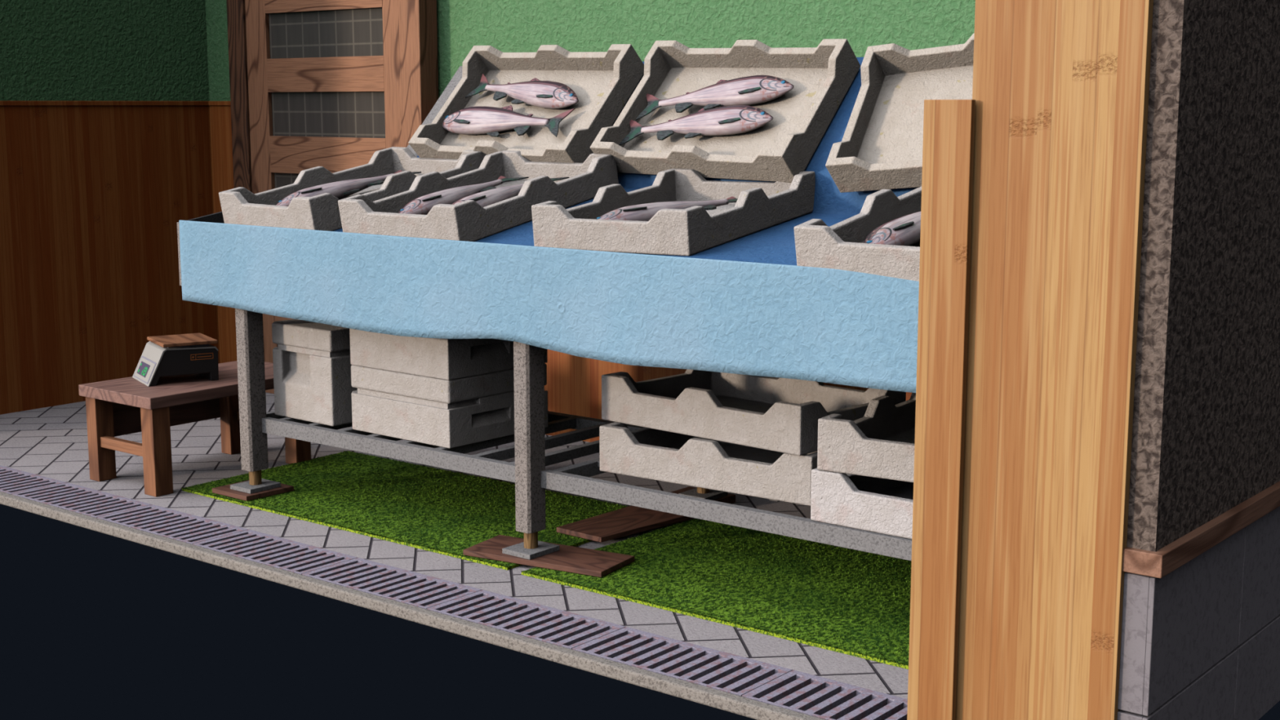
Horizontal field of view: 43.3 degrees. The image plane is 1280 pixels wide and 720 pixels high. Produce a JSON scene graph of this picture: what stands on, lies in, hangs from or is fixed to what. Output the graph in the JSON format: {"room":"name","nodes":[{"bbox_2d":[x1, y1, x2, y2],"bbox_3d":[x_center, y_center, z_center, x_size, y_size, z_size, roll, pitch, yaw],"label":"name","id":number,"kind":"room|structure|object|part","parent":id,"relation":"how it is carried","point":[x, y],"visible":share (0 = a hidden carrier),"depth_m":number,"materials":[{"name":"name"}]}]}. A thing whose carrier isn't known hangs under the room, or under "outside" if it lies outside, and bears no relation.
{"room":"fish market","nodes":[
{"label":"fish market","id":0,"kind":"room"},
{"bbox_2d":[0,0,209,101],"bbox_3d":[-3.163,-2.091,7.720,0.330,1.700,2.320,7,12,38],"label":"wall","id":1,"kind":"structure","parent":0,"point":[51,50],"depth_m":8.12,"materials":[{"name":"green paint"}]},
{"bbox_2d":[0,100,208,106],"bbox_3d":[-3.161,-1.249,7.840,0.350,0.024,2.300,7,12,38],"label":"trim","id":2,"kind":"structure","parent":1,"relation":"attached to","point":[2,103],"depth_m":8.09,"materials":[{"name":"brown wood"}]},
{"bbox_2d":[0,105,219,414],"bbox_3d":[-3.162,-0.485,7.968,0.342,1.524,2.308,7,12,38],"label":"wainscot","id":3,"kind":"object","parent":1,"relation":"attached to","point":[93,199],"depth_m":8.16,"materials":[{"name":"brown wood"}]},
{"bbox_2d":[0,491,825,719],"bbox_3d":[-1.464,0.666,5.470,6.500,0.036,0.041,7,12,38],"label":"curb","id":4,"kind":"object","parent":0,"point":[712,697],"depth_m":4.76,"materials":[{"name":"concrete"}]},
{"bbox_2d":[0,392,908,698],"bbox_3d":[-0.578,0.491,6.566,6.500,0.036,2.310,7,12,38],"label":"floor","id":5,"kind":"structure","parent":0,"point":[50,442],"depth_m":5.87,"materials":[{"name":"grey tile"}]},
{"bbox_2d":[78,360,311,497],"bbox_3d":[-1.799,0.263,6.646,0.496,0.390,0.835,7,12,38],"label":"bench","id":6,"kind":"object","parent":5,"relation":"on","point":[115,407],"visible":0.68,"depth_m":6.45,"materials":[{"name":"brown wood"}]},
{"bbox_3d":[-2.171,0.310,6.490,0.068,0.345,0.080,7,12,38],"label":"leg","id":7,"kind":"part","parent":6,"relation":"part of","materials":[{"name":"brown wood"}]},
{"bbox_3d":[-1.871,0.350,6.241,0.076,0.345,0.080,7,12,38],"label":"leg","id":8,"kind":"part","parent":6,"relation":"part of","materials":[{"name":"brown wood"}]},
{"bbox_2d":[132,333,218,386],"bbox_3d":[-1.891,-0.005,6.554,0.287,0.166,0.263,-5,11,-31],"label":"kitchen scale","id":9,"kind":"object","parent":6,"relation":"on","point":[169,355],"visible":1,"depth_m":6.48,"materials":[{"name":"black plastic"}]},
{"bbox_3d":[-1.999,0.040,6.501,0.035,0.073,0.208,-5,11,-31],"label":"panel","id":10,"kind":"part","parent":9,"relation":"part of","materials":[{"name":"grey plastic"}]},
{"bbox_3d":[-1.997,0.039,6.502,0.040,0.082,0.224,-5,11,-31],"label":"control panel","id":11,"kind":"part","parent":9,"relation":"part of","materials":[{"name":"grey plastic"}]},
{"bbox_3d":[-1.861,-0.081,6.551,0.220,0.014,0.248,-5,11,-31],"label":"weighing plate","id":12,"kind":"part","parent":9,"relation":"part of","materials":[{"name":"brown wood"}]},
{"bbox_3d":[-1.795,0.093,6.615,0.484,0.045,0.835,7,12,38],"label":"seat","id":13,"kind":"part","parent":6,"relation":"part of","materials":[{"name":"brown wood"}]},
{"bbox_3d":[-1.768,0.231,6.988,0.068,0.345,0.080,7,12,38],"label":"leg","id":14,"kind":"part","parent":6,"relation":"part of","materials":[{"name":"brown wood"}]},
{"bbox_3d":[-1.443,0.264,6.782,0.073,0.345,0.080,7,12,38],"label":"leg","id":15,"kind":"part","parent":6,"relation":"part of","materials":[{"name":"brown wood"}]},
{"bbox_2d":[182,450,628,569],"bbox_3d":[-0.851,0.537,6.114,1.769,0.016,0.881,7,12,38],"label":"mat","id":16,"kind":"object","parent":5,"relation":"on","point":[448,513],"visible":0.87,"depth_m":6.08,"materials":[{"name":"green carpet"}]},
{"bbox_2d":[212,480,293,501],"bbox_3d":[-1.501,0.502,6.247,0.223,0.018,0.220,7,12,38],"label":"wooden board","id":17,"kind":"object","parent":16,"relation":"on","point":[225,490],"visible":0.71,"depth_m":6.18,"materials":[{"name":"brown wood"}]},
{"bbox_2d":[462,534,634,577],"bbox_3d":[-0.305,0.647,5.335,0.537,0.018,0.218,5,10,29],"label":"wooden board","id":18,"kind":"object","parent":16,"relation":"on","point":[588,562],"visible":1,"depth_m":5.28,"materials":[{"name":"brown wood"}]},
{"bbox_2d":[556,505,693,542],"bbox_3d":[-0.048,0.581,5.748,0.267,0.018,0.464,7,12,38],"label":"wooden board","id":19,"kind":"object","parent":16,"relation":"on","point":[630,520],"visible":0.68,"depth_m":5.71,"materials":[{"name":"brown wood"}]},
{"bbox_2d":[177,66,911,560],"bbox_3d":[-0.049,-0.246,5.706,3.422,1.627,1.313,7,12,38],"label":"frame","id":20,"kind":"object","parent":5,"relation":"on","point":[530,476],"visible":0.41,"depth_m":5.38,"materials":[{"name":"metal"}]},
{"bbox_2d":[177,222,182,285],"bbox_3d":[-0.462,-0.245,5.208,3.390,0.246,0.014,7,12,38],"label":"tray","id":21,"kind":"object","parent":20,"relation":"on","point":[178,227],"depth_m":6.24,"materials":[{"name":"metal"}]},
{"bbox_2d":[187,211,224,223],"bbox_3d":[-1.514,-0.589,6.546,0.015,0.244,0.843,7,12,38],"label":"tray","id":22,"kind":"object","parent":20,"relation":"on","point":[217,217],"depth_m":6.33,"materials":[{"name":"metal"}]},
{"bbox_3d":[-1.486,-0.021,6.148,0.070,0.893,0.088,7,12,38],"label":"leg","id":23,"kind":"part","parent":20,"relation":"part of","materials":[{"name":"metal"}]},
{"bbox_3d":[-1.486,0.486,6.229,0.124,0.016,0.146,7,12,38],"label":"foot plate","id":24,"kind":"part","parent":20,"relation":"part of","materials":[{"name":"metal"}]},
{"bbox_3d":[-1.207,0.181,6.587,0.030,0.046,0.887,7,12,38],"label":"rail","id":25,"kind":"part","parent":20,"relation":"part of","materials":[{"name":"metal"}]},
{"bbox_2d":[271,319,357,426],"bbox_3d":[-1.144,0.025,6.272,0.386,0.360,0.450,8,12,40],"label":"foam box","id":26,"kind":"object","parent":20,"relation":"on","point":[312,364],"visible":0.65,"depth_m":6.06,"materials":[{"name":"white plastic"}]},
{"bbox_3d":[-1.144,-0.113,6.250,0.386,0.081,0.450,8,12,40],"label":"lid","id":27,"kind":"part","parent":26,"relation":"part of","materials":[{"name":"plastic"}]},
{"bbox_3d":[-0.905,0.316,5.771,1.369,0.056,0.034,7,12,38],"label":"rail","id":28,"kind":"part","parent":20,"relation":"part of","materials":[{"name":"metal"}]},
{"bbox_2d":[351,363,547,448],"bbox_3d":[-0.714,0.133,5.973,0.553,0.241,0.500,8,12,40],"label":"foam box","id":29,"kind":"object","parent":20,"relation":"on","point":[469,410],"visible":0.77,"depth_m":5.75,"materials":[{"name":"white plastic"}]},
{"bbox_2d":[349,328,547,380],"bbox_3d":[-0.714,-0.136,5.930,0.553,0.300,0.500,8,12,40],"label":"foam box","id":30,"kind":"object","parent":29,"relation":"on","point":[448,359],"visible":0.27,"depth_m":5.72,"materials":[{"name":"white plastic"}]},
{"bbox_3d":[-0.714,0.055,5.960,0.553,0.084,0.500,8,12,40],"label":"lid","id":31,"kind":"part","parent":29,"relation":"part of","materials":[{"name":"plastic"}]},
{"bbox_3d":[-0.361,0.120,5.261,0.070,0.893,0.088,7,12,38],"label":"leg","id":32,"kind":"part","parent":20,"relation":"part of","materials":[{"name":"metal"}]},
{"bbox_3d":[-0.361,0.628,5.342,0.124,0.016,0.146,7,12,38],"label":"foot plate","id":33,"kind":"part","parent":20,"relation":"part of","materials":[{"name":"metal"}]},
{"bbox_2d":[178,57,919,392],"bbox_3d":[-0.043,-0.582,5.637,3.410,0.948,1.314,7,12,38],"label":"cloth","id":34,"kind":"object","parent":20,"relation":"hanging from","point":[743,305],"visible":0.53,"depth_m":5.03,"materials":[{"name":"blue fabric"}]},
{"bbox_2d":[218,146,484,231],"bbox_3d":[-1.090,-0.662,6.208,0.566,0.290,0.872,8,12,41],"label":"crate","id":35,"kind":"object","parent":34,"relation":"on","point":[239,206],"visible":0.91,"depth_m":6.09,"materials":[{"name":"plastic"}]},
{"bbox_2d":[275,169,421,206],"bbox_3d":[-1.157,-0.662,6.291,0.646,0.136,0.154,-8,12,-42],"label":"fish","id":36,"kind":"object","parent":35,"relation":"in","point":[340,189],"visible":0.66,"depth_m":6.22},
{"bbox_2d":[337,150,618,241],"bbox_3d":[-0.564,-0.593,5.773,0.563,0.286,0.872,7,11,37],"label":"crate","id":37,"kind":"object","parent":34,"relation":"on","point":[467,220],"visible":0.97,"depth_m":5.62,"materials":[{"name":"plastic"}]},
{"bbox_2d":[398,175,528,214],"bbox_3d":[-0.665,-0.590,5.852,0.151,0.132,0.636,7,11,38],"label":"fish","id":38,"kind":"object","parent":37,"relation":"in","point":[422,205],"visible":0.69,"depth_m":5.75},
{"bbox_2d":[452,177,568,207],"bbox_3d":[-0.502,-0.577,5.751,0.152,0.132,0.636,6,11,35],"label":"fish","id":39,"kind":"object","parent":37,"relation":"in","point":[487,197],"visible":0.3,"depth_m":5.67},
{"bbox_2d":[408,44,644,163],"bbox_3d":[-0.456,-1.007,6.402,0.864,0.501,0.473,7,12,39],"label":"crate","id":40,"kind":"object","parent":34,"relation":"on","point":[602,83],"visible":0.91,"depth_m":6.40,"materials":[{"name":"beige plastic"}]},
{"bbox_2d":[442,105,574,137],"bbox_3d":[-0.550,-0.954,6.435,0.684,0.125,0.117,7,11,38],"label":"fish","id":41,"kind":"object","parent":40,"relation":"in","point":[472,121],"visible":1,"depth_m":6.42},
{"bbox_2d":[465,73,578,109],"bbox_3d":[-0.463,-1.083,6.485,0.625,0.146,0.110,9,13,43],"label":"fish","id":42,"kind":"object","parent":40,"relation":"in","point":[549,95],"visible":1,"depth_m":6.40},
{"bbox_2d":[531,168,815,256],"bbox_3d":[0.130,-0.497,5.277,0.567,0.222,0.879,6,11,31],"label":"crate","id":43,"kind":"object","parent":34,"relation":"on","point":[759,206],"visible":0.96,"depth_m":5.05,"materials":[{"name":"plastic"}]},
{"bbox_2d":[596,195,737,221],"bbox_3d":[0.098,-0.479,5.299,0.645,0.091,0.152,-6,11,-34],"label":"fish","id":44,"kind":"object","parent":43,"relation":"in","point":[641,212],"visible":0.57,"depth_m":5.20},
{"bbox_2d":[590,39,860,182],"bbox_3d":[0.298,-0.909,5.804,0.865,0.503,0.473,7,12,39],"label":"crate","id":45,"kind":"object","parent":34,"relation":"on","point":[821,76],"visible":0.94,"depth_m":5.77,"materials":[{"name":"beige plastic"}]},
{"bbox_2d":[618,105,773,146],"bbox_3d":[0.203,-0.847,5.836,0.638,0.152,0.112,6,11,32],"label":"fish","id":46,"kind":"object","parent":45,"relation":"in","point":[734,120],"visible":0.98,"depth_m":5.76},
{"bbox_2d":[635,75,793,120],"bbox_3d":[0.273,-0.957,5.887,0.648,0.164,0.114,5,11,31],"label":"fish","id":47,"kind":"object","parent":45,"relation":"in","point":[756,90],"visible":0.98,"depth_m":5.81},
{"bbox_2d":[793,186,921,281],"bbox_3d":[0.922,-0.399,4.588,0.580,0.290,0.872,7,12,39],"label":"crate","id":48,"kind":"object","parent":34,"relation":"on","point":[841,246],"visible":0.36,"depth_m":4.41,"materials":[{"name":"plastic"}]},
{"bbox_2d":[863,211,920,246],"bbox_3d":[0.819,-0.392,4.663,0.156,0.137,0.655,8,12,41],"label":"fish","id":49,"kind":"object","parent":48,"relation":"in","point":[905,230],"visible":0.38,"depth_m":4.49},
{"bbox_2d":[825,33,974,192],"bbox_3d":[1.078,-0.818,5.195,0.898,0.565,0.474,6,11,33],"label":"crate","id":50,"kind":"object","parent":34,"relation":"on","point":[880,148],"visible":0.46,"depth_m":5.39,"materials":[{"name":"beige plastic"}]},
{"bbox_3d":[0.142,0.290,5.905,3.000,0.046,0.040,7,12,38],"label":"rail","id":51,"kind":"part","parent":20,"relation":"part of","materials":[{"name":"metal"}]},
{"bbox_3d":[0.239,0.508,6.095,0.124,0.016,0.146,7,12,38],"label":"foot plate","id":52,"kind":"part","parent":20,"relation":"part of","materials":[{"name":"metal"}]},
{"bbox_2d":[599,422,817,506],"bbox_3d":[0.354,0.291,5.264,0.800,0.151,0.560,7,11,36],"label":"crate","id":53,"kind":"object","parent":20,"relation":"on","point":[649,453],"visible":0.47,"depth_m":5.06,"materials":[{"name":"plastic"}]},
{"bbox_2d":[601,368,906,455],"bbox_3d":[0.364,0.135,5.269,0.828,0.151,0.560,8,12,42],"label":"crate","id":54,"kind":"object","parent":53,"relation":"on","point":[780,415],"visible":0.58,"depth_m":5.19,"materials":[{"name":"plastic"}]},
{"bbox_3d":[0.275,0.465,4.840,1.512,0.056,0.034,7,12,38],"label":"rail","id":55,"kind":"part","parent":20,"relation":"part of","materials":[{"name":"metal"}]},
{"bbox_2d":[810,467,913,538],"bbox_3d":[0.961,0.368,4.782,0.561,0.151,0.800,7,12,38],"label":"crate","id":56,"kind":"object","parent":20,"relation":"on","point":[871,504],"visible":0.18,"depth_m":4.58,"materials":[{"name":"white plastic"}]},
{"bbox_2d":[817,392,915,482],"bbox_3d":[0.958,0.212,4.792,0.561,0.150,0.800,6,11,32],"label":"crate","id":57,"kind":"object","parent":56,"relation":"on","point":[880,444],"visible":0.32,"depth_m":4.57,"materials":[{"name":"plastic"}]},
{"bbox_2d":[572,626,792,696],"bbox_3d":[0.110,0.827,4.409,0.574,0.020,0.240,7,12,38],"label":"drain grate","id":58,"kind":"object","parent":5,"relation":"in","point":[722,671],"visible":0.82,"depth_m":4.40,"materials":[{"name":"grey metal"}]},
{"bbox_2d":[671,486,735,503],"bbox_3d":[0.216,0.529,6.117,0.220,0.031,0.200,7,12,38],"label":"wooden board","id":59,"kind":"object","parent":5,"relation":"on","point":[730,498],"visible":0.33,"depth_m":6.11,"materials":[{"name":"brown wood"}]},
{"bbox_2d":[520,518,911,669],"bbox_3d":[0.580,0.713,5.005,1.744,0.016,0.930,7,12,38],"label":"mat","id":60,"kind":"object","parent":5,"relation":"on","point":[854,602],"visible":0.57,"depth_m":5.05,"materials":[{"name":"green carpet"}]},
{"bbox_2d":[742,670,907,719],"bbox_3d":[0.561,0.883,4.053,0.574,0.020,0.240,7,12,38],"label":"drain grate","id":61,"kind":"object","parent":5,"relation":"in","point":[814,695],"visible":0.8,"depth_m":4.11,"materials":[{"name":"grey metal"}]},
{"bbox_2d":[204,0,975,101],"bbox_3d":[-0.019,-1.951,6.845,6.350,1.700,0.220,7,12,38],"label":"wall","id":62,"kind":"structure","parent":0,"point":[504,25],"depth_m":6.68,"materials":[{"name":"green paint"}]},
{"bbox_2d":[208,101,230,105],"bbox_3d":[0.109,-1.094,6.866,6.008,0.024,0.240,7,12,38],"label":"trim","id":63,"kind":"structure","parent":62,"relation":"attached to","point":[210,103],"depth_m":8.56,"materials":[{"name":"brown wood"}]},
{"bbox_2d":[226,0,438,393],"bbox_3d":[-1.531,-1.216,7.949,1.414,2.900,0.115,7,12,38],"label":"door","id":64,"kind":"structure","parent":62,"relation":"in","point":[331,85],"depth_m":7.91,"materials":[{"name":"brown wood"}]},
{"bbox_3d":[-2.032,-1.278,8.344,0.132,2.900,0.115,7,12,38],"label":"frame","id":65,"kind":"part","parent":64,"relation":"part of","materials":[{"name":"brown wood"}]},
{"bbox_3d":[-1.528,-0.205,8.086,0.860,0.180,0.058,7,12,38],"label":"rail","id":66,"kind":"part","parent":64,"relation":"part of","materials":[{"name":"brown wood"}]},
{"bbox_3d":[-1.529,-0.808,7.989,0.860,0.222,0.010,7,12,38],"label":"glass pane","id":67,"kind":"part","parent":64,"relation":"part of","materials":[{"name":"grey glass"}]},
{"bbox_3d":[-1.528,-1.788,7.834,0.860,0.174,0.058,7,12,38],"label":"rail","id":68,"kind":"part","parent":64,"relation":"part of","materials":[{"name":"brown wood"}]},
{"bbox_3d":[-1.528,-1.399,7.896,0.860,0.166,0.058,7,12,38],"label":"rail","id":69,"kind":"part","parent":64,"relation":"part of","materials":[{"name":"brown wood"}]},
{"bbox_3d":[-1.529,-1.591,7.864,0.860,0.224,0.010,7,12,38],"label":"glass pane","id":70,"kind":"part","parent":64,"relation":"part of","materials":[{"name":"grey glass"}]},
{"bbox_3d":[-1.528,-1.008,7.958,0.860,0.184,0.058,7,12,38],"label":"rail","id":71,"kind":"part","parent":64,"relation":"part of","materials":[{"name":"brown wood"}]},
{"bbox_3d":[-1.529,-1.208,7.925,0.860,0.220,0.010,7,12,38],"label":"glass pane","id":72,"kind":"part","parent":64,"relation":"part of","materials":[{"name":"grey glass"}]},
{"bbox_3d":[-1.032,-1.153,7.556,0.137,2.900,0.115,7,12,38],"label":"frame","id":73,"kind":"part","parent":64,"relation":"part of","materials":[{"name":"brown wood"}]},
{"bbox_2d":[208,105,911,442],"bbox_3d":[-0.022,-0.364,7.093,6.350,1.488,0.232,7,12,38],"label":"wainscot","id":74,"kind":"structure","parent":62,"relation":"attached to","point":[573,386],"depth_m":7.30,"materials":[{"name":"brown wood"}]},
{"bbox_2d":[1118,0,1279,716],"bbox_3d":[1.670,-0.763,4.267,0.400,3.236,2.384,7,12,38],"label":"wall","id":75,"kind":"structure","parent":0,"point":[1206,441],"depth_m":3.46,"materials":[{"name":"stone"}]},
{"bbox_2d":[906,99,975,719],"bbox_3d":[0.674,0.196,3.627,0.116,1.544,0.018,7,12,38],"label":"plank","id":76,"kind":"object","parent":75,"relation":"attached to","point":[948,125],"visible":1,"depth_m":3.60,"materials":[{"name":"brown wood"}]},
{"bbox_2d":[955,0,1153,719],"bbox_3d":[0.876,-0.638,3.368,0.383,3.200,0.024,7,12,38],"label":"wooden post","id":77,"kind":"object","parent":75,"relation":"attached to","point":[1060,88],"depth_m":3.45,"materials":[{"name":"brown wood"}]},
{"bbox_2d":[1117,506,1279,719],"bbox_3d":[1.775,0.585,4.337,0.067,0.549,2.309,7,12,38],"label":"tiled wall base","id":78,"kind":"object","parent":75,"relation":"attached to","point":[1200,640],"depth_m":3.69,"materials":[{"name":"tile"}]},
{"bbox_2d":[1122,480,1279,577],"bbox_3d":[1.802,0.280,4.314,0.090,0.050,2.402,7,12,38],"label":"trim","id":79,"kind":"structure","parent":75,"relation":"attached to","point":[1159,563],"depth_m":3.54,"materials":[{"name":"brown wood"}]},
{"bbox_3d":[-1.375,0.663,5.583,6.500,0.006,0.244,7,12,38],"label":"trim","id":80,"kind":"structure","parent":0,"visible":0},
{"bbox_2d":[0,465,65,494],"bbox_3d":[-2.598,0.487,6.544,0.574,0.020,0.240,7,12,38],"label":"drain grate","id":81,"kind":"object","parent":80,"relation":"on","point":[11,480],"visible":0.85,"depth_m":6.48,"materials":[{"name":"grey metal"}]},
{"bbox_2d":[11,482,151,517],"bbox_3d":[-2.146,0.543,6.188,0.574,0.020,0.240,7,12,38],"label":"drain grate","id":82,"kind":"object","parent":80,"relation":"on","point":[84,500],"visible":0.82,"depth_m":6.18,"materials":[{"name":"grey metal"}]},
{"bbox_2d":[96,504,248,544],"bbox_3d":[-1.695,0.600,5.832,0.574,0.020,0.240,7,12,38],"label":"drain grate","id":83,"kind":"object","parent":80,"relation":"on","point":[179,526],"visible":0.83,"depth_m":5.83,"materials":[{"name":"grey metal"}]},
{"bbox_2d":[192,529,356,574],"bbox_3d":[-1.244,0.657,5.476,0.574,0.020,0.240,7,12,38],"label":"drain grate","id":84,"kind":"object","parent":80,"relation":"on","point":[286,554],"visible":0.84,"depth_m":5.46,"materials":[{"name":"grey metal"}]},
{"bbox_2d":[302,557,482,608],"bbox_3d":[-0.793,0.713,5.120,0.574,0.020,0.240,7,12,38],"label":"drain grate","id":85,"kind":"object","parent":80,"relation":"on","point":[402,585],"visible":0.86,"depth_m":5.11,"materials":[{"name":"grey metal"}]},
{"bbox_2d":[426,589,625,649],"bbox_3d":[-0.342,0.770,4.764,0.574,0.020,0.240,7,12,38],"label":"drain grate","id":86,"kind":"object","parent":80,"relation":"on","point":[545,624],"visible":0.86,"depth_m":4.76,"materials":[{"name":"grey metal"}]}
]}

